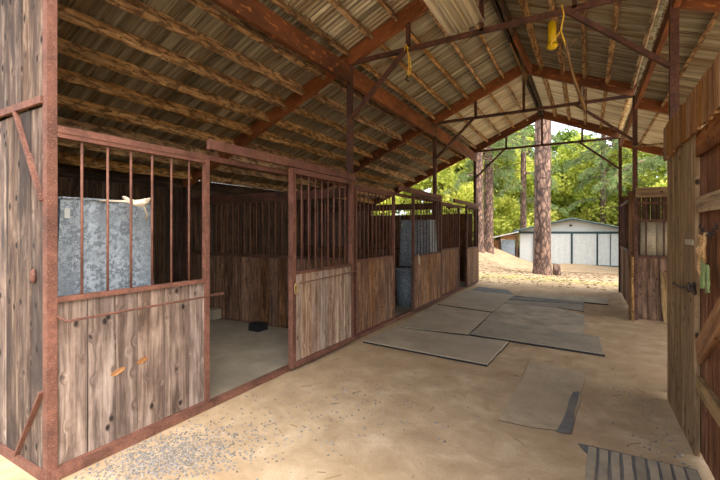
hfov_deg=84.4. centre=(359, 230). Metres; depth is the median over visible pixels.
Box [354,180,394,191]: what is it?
purlin
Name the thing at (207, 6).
purlin
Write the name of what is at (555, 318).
rubber mat
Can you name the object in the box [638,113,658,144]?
purlin
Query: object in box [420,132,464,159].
purlin
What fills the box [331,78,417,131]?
purlin
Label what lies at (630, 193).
board
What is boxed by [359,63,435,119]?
purlin
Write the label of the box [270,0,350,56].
purlin
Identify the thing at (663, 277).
leaning board
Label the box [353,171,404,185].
purlin
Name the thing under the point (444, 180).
leafy tree
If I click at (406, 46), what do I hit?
rope
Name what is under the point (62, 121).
purlin
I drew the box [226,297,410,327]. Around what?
mat
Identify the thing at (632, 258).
leaning board
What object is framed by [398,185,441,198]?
door track
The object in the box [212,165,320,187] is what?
purlin
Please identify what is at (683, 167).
wall
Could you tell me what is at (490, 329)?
rubber mat
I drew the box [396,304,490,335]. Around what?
rubber mat
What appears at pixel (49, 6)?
post
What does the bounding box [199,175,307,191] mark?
purlin
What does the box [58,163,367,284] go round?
wall
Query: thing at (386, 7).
purlin
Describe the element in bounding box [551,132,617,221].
leafy tree
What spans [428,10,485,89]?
purlin
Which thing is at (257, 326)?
pan
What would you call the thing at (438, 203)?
post
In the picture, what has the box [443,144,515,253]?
pine tree
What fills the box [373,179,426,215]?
leafy tree
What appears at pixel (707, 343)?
gate
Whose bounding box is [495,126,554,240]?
leafy tree
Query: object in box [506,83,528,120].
purlin
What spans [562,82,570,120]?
purlin
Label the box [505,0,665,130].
ceiling
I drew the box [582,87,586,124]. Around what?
purlin
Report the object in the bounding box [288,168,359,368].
door
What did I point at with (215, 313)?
concrete block
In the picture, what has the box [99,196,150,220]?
rope
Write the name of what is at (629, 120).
beam
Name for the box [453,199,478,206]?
door track
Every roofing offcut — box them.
[423,0,460,35]
[435,0,468,33]
[446,0,476,31]
[457,0,484,25]
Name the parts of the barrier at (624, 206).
board panel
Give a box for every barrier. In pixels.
[56,132,223,468]
[354,188,394,334]
[442,204,459,295]
[620,199,627,303]
[635,187,666,320]
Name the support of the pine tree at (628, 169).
on the ground
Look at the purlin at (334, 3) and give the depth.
4.96 m
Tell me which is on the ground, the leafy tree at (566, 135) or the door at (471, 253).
the leafy tree at (566, 135)
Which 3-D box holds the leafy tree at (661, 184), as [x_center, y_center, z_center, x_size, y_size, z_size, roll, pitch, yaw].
[18.634,-2.612,20.634,7.069,10.367,7.168,0,0,35]
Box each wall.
[0,0,42,479]
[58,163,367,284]
[190,188,343,327]
[309,203,431,295]
[371,214,471,281]
[620,196,666,255]
[667,134,699,456]
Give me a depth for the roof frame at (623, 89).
7.76 m
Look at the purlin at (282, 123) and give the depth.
7.62 m
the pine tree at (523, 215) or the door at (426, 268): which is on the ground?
the pine tree at (523, 215)
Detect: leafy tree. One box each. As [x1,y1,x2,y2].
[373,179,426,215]
[380,187,425,215]
[403,158,500,214]
[437,155,483,211]
[456,131,533,247]
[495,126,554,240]
[500,153,580,245]
[551,126,590,219]
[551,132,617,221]
[572,147,647,225]
[586,136,659,195]
[617,149,666,195]
[649,174,666,186]
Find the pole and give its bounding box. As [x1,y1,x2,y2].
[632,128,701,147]
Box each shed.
[493,231,519,256]
[514,218,617,266]
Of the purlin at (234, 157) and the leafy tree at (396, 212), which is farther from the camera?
the leafy tree at (396, 212)
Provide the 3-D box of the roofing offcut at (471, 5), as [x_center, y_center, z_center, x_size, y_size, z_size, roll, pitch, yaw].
[0.472,-2.471,3.088,0.157,0.045,3.829,0,0,30]
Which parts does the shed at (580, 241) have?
edge trim, door, door, edge trim, edge trim, door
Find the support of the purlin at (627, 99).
attached to the roof frame at (592, 127)
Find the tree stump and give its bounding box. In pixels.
[552,264,560,274]
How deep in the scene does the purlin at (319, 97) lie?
7.51 m
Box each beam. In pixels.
[211,0,350,83]
[353,68,435,136]
[437,126,475,161]
[619,108,631,146]
[634,4,668,108]
[673,0,681,7]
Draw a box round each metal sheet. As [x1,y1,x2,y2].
[58,196,153,295]
[399,220,436,265]
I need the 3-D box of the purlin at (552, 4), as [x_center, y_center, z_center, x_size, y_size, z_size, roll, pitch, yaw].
[2.971,-3.014,5.996,0.084,0.120,3.580,0,0,30]
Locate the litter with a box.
[187,257,643,479]
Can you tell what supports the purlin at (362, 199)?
attached to the roof frame at (592, 127)
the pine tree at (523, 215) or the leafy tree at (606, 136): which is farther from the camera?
the leafy tree at (606, 136)
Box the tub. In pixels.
[395,268,410,306]
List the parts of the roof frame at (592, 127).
eave post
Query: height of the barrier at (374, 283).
2.180 m
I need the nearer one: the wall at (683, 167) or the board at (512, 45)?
the wall at (683, 167)
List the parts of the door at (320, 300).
board panel, latch rod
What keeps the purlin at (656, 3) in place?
attached to the roof frame at (415, 9)
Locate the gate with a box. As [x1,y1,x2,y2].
[672,113,719,479]
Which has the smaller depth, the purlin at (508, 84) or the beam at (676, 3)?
the beam at (676, 3)
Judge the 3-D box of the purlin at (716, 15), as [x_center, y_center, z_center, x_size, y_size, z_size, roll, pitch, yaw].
[4.291,-2.160,5.240,0.085,0.107,3.580,0,0,30]
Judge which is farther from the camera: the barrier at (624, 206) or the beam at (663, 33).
the barrier at (624, 206)
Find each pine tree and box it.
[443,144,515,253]
[464,126,534,253]
[483,123,576,254]
[532,119,552,274]
[559,139,666,198]
[562,131,646,223]
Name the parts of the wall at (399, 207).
rail, board panel, rail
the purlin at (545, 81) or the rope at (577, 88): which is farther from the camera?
the purlin at (545, 81)
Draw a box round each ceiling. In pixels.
[0,0,471,198]
[286,0,537,144]
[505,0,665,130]
[619,0,719,147]
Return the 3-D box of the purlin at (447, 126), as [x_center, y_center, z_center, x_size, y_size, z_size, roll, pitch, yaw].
[2.661,-2.524,10.547,0.086,0.118,3.890,0,0,30]
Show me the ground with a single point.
(483, 447)
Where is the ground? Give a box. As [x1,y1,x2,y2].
[0,239,714,479]
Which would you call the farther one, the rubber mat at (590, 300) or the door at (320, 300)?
the rubber mat at (590, 300)
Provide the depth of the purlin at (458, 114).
10.35 m
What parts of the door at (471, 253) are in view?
board panel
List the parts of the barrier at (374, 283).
board panel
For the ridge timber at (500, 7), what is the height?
0.198 m
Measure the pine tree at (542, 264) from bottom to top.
17.250 m
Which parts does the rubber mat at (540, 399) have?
bare strip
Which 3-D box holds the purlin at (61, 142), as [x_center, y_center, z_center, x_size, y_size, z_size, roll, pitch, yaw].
[-3.811,-1.183,5.447,0.111,0.170,3.995,0,0,30]
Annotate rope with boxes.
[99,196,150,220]
[404,44,411,81]
[549,4,586,110]
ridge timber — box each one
[491,0,526,69]
[526,75,543,115]
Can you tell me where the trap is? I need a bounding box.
[546,8,557,49]
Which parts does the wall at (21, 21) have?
rail, rail, board panel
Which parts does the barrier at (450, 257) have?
board panel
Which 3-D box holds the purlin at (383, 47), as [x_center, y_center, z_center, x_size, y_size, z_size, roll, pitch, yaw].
[1.078,-2.676,7.081,0.082,0.116,3.580,0,0,30]
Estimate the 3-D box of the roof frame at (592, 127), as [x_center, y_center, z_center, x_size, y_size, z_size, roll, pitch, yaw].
[5.072,-0.889,11.097,11.052,4.918,0.090,0,0,30]
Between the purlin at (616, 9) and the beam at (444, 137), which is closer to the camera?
the purlin at (616, 9)
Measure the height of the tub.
0.765 m
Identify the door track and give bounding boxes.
[207,139,354,180]
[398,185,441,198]
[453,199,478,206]
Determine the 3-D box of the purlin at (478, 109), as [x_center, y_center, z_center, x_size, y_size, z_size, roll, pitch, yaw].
[3.280,-2.839,10.193,0.097,0.116,3.890,0,0,30]
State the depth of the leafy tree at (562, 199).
37.01 m
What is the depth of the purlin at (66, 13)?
4.39 m
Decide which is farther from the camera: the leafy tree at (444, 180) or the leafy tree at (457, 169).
the leafy tree at (457, 169)
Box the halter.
[696,232,709,293]
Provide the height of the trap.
0.630 m
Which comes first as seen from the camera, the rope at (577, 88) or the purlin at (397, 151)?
the rope at (577, 88)
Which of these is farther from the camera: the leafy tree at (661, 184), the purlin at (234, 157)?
the leafy tree at (661, 184)
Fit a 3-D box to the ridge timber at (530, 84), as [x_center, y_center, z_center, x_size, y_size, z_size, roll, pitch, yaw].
[4.172,-3.266,9.497,0.136,0.184,3.671,0,0,30]
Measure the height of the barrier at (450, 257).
2.180 m
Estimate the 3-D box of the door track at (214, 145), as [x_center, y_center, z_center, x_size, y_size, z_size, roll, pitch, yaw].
[-0.717,-0.752,4.519,0.105,0.085,2.470,0,0,30]
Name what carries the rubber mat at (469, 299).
on the ground
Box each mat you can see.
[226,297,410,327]
[363,327,508,366]
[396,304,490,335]
[437,290,513,312]
[470,320,604,356]
[484,304,584,333]
[498,361,585,433]
[509,296,583,303]
[514,293,607,304]
[578,443,700,479]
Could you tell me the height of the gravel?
0.010 m
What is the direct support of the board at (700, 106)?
attached to the wall at (683, 167)
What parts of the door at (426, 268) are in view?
board panel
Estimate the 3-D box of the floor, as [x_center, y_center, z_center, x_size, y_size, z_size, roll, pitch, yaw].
[-2.609,1.558,5.032,3.570,0.020,3.620,0,0,30]
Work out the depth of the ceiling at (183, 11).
5.33 m
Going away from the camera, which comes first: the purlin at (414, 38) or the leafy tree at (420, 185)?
the purlin at (414, 38)
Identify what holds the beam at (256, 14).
attached to the post at (49, 6)
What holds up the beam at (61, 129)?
attached to the wall at (21, 21)
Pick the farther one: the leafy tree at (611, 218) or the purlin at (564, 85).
the leafy tree at (611, 218)
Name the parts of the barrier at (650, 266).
rail, rail, rail, board panel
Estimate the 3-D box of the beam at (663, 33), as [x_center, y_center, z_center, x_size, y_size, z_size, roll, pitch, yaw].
[3.962,-2.222,5.429,0.056,0.152,3.560,0,0,30]
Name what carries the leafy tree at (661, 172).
on the ground
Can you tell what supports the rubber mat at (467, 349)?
on the ground
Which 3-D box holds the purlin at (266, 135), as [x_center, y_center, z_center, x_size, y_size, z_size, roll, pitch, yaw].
[-0.920,-1.667,8.225,0.115,0.173,3.580,0,0,30]
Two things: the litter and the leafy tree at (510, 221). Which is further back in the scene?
the leafy tree at (510, 221)
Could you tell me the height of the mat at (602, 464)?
0.019 m
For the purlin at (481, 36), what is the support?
attached to the roof frame at (415, 9)
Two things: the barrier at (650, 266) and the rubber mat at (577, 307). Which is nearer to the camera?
the barrier at (650, 266)
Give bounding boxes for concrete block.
[210,307,220,319]
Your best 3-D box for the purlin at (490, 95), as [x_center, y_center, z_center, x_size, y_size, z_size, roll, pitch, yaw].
[3.602,-2.997,10.008,0.085,0.117,3.890,0,0,30]
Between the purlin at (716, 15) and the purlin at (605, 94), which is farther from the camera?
the purlin at (605, 94)
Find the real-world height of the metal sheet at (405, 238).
1.013 m
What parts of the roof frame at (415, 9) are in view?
eave post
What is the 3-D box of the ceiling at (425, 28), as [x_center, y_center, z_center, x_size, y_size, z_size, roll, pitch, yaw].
[1.536,-2.991,6.758,1.850,0.830,11.745,0,0,30]
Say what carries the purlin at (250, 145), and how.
attached to the roof frame at (415, 9)
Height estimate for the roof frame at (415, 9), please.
4.918 m
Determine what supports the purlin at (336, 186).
attached to the roof frame at (623, 89)
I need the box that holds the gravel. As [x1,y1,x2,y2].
[74,308,690,479]
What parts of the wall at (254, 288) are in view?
rail, rail, board panel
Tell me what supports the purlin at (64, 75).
attached to the post at (49, 6)
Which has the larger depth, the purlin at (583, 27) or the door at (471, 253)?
the door at (471, 253)
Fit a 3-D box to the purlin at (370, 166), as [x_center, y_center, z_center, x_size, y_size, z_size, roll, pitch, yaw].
[0.969,-1.667,11.517,0.122,0.178,3.890,0,0,30]
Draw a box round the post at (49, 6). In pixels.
[43,0,56,479]
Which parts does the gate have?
hasp plate, padlock chain, rail, rail, rail, chain, board panel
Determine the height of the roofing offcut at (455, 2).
0.045 m
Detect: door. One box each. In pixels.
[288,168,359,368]
[411,194,441,311]
[465,205,478,286]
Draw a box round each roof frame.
[182,0,719,280]
[304,64,714,319]
[369,111,662,291]
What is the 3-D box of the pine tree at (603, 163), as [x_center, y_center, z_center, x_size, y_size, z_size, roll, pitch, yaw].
[20.929,-5.563,33.429,6.800,16.250,7.672,0,0,41]
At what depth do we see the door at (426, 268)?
8.02 m
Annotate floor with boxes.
[210,318,287,398]
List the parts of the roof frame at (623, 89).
eave post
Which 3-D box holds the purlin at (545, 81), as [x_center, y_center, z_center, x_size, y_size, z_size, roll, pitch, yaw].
[4.546,-3.173,9.468,0.088,0.118,3.890,0,0,30]
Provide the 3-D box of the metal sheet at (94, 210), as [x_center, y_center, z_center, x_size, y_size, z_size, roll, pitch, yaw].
[-2.106,0.264,3.165,0.440,1.013,0.740,0,0,30]
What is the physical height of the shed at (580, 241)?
3.249 m
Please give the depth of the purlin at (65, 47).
4.67 m
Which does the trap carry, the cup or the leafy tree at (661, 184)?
the cup
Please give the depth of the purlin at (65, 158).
6.18 m
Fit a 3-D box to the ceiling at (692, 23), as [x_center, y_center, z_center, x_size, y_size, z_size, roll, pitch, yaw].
[6.631,-1.642,6.205,3.920,1.524,7.640,0,0,30]
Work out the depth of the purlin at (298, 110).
7.47 m
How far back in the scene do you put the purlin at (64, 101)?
5.28 m
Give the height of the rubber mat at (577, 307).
0.014 m
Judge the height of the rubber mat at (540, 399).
0.010 m
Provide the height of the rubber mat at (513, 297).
0.020 m
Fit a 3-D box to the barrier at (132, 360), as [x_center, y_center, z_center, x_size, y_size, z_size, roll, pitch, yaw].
[-1.610,0.460,3.061,0.124,2.180,1.328,0,0,30]
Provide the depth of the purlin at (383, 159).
11.03 m
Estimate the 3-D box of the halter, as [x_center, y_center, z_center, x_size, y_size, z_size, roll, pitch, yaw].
[2.110,0.194,2.436,0.042,0.370,0.227,0,0,30]
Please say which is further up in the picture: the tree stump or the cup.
the cup
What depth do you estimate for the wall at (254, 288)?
6.67 m
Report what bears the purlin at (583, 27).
attached to the roof frame at (415, 9)
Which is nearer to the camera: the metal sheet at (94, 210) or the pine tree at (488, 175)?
the metal sheet at (94, 210)
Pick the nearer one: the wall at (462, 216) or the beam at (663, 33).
the beam at (663, 33)
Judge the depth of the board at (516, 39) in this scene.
6.83 m
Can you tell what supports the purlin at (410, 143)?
attached to the roof frame at (623, 89)
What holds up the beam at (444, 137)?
attached to the roof frame at (623, 89)
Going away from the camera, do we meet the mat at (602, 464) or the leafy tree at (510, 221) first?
the mat at (602, 464)
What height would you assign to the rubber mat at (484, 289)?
0.010 m
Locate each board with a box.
[509,40,527,82]
[512,31,531,73]
[628,191,634,319]
[631,257,633,321]
[660,273,666,322]
[663,52,719,160]
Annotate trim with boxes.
[51,283,475,479]
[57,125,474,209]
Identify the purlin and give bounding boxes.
[7,109,218,156]
[57,2,285,108]
[57,37,269,122]
[57,67,251,134]
[57,94,234,144]
[58,138,201,169]
[58,152,191,179]
[105,0,304,95]
[187,0,325,79]
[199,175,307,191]
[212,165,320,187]
[229,155,291,170]
[245,143,345,171]
[258,131,359,165]
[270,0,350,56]
[274,119,372,157]
[292,107,388,149]
[311,92,402,141]
[326,0,373,39]
[329,185,385,198]
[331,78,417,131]
[335,197,377,204]
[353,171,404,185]
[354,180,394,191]
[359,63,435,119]
[365,164,415,181]
[376,0,397,21]
[377,156,427,175]
[380,44,450,109]
[391,148,437,169]
[403,27,468,99]
[405,140,449,163]
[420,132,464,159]
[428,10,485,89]
[442,124,476,148]
[456,112,487,141]
[472,103,500,135]
[475,24,504,78]
[489,94,514,127]
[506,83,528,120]
[518,0,543,70]
[542,78,556,116]
[548,0,565,74]
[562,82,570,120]
[579,0,587,78]
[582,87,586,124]
[599,91,607,128]
[605,1,620,83]
[616,98,628,132]
[630,0,659,88]
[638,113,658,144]
[660,12,719,106]
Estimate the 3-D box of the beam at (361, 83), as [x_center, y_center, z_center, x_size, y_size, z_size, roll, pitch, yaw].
[0.768,-2.220,7.258,0.056,0.254,3.560,0,0,30]
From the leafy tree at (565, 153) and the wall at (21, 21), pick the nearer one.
the wall at (21, 21)
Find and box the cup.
[546,42,557,49]
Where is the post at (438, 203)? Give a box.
[438,203,438,250]
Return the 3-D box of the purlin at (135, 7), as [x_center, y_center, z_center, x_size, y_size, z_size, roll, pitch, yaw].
[-1.860,-2.152,4.329,0.113,0.175,3.995,0,0,30]
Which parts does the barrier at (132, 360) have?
board panel, latch rod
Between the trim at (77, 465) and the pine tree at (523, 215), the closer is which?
the trim at (77, 465)
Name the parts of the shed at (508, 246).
door, post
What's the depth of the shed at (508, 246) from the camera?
28.94 m
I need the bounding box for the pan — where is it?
[248,321,267,331]
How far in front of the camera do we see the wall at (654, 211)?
9.84 m
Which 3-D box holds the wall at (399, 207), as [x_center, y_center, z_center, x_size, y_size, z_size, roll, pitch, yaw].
[0.085,0.460,9.816,3.590,2.180,0.060,0,0,30]
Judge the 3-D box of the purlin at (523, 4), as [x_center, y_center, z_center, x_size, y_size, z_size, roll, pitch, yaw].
[2.649,-3.173,6.181,0.091,0.115,3.580,0,0,30]

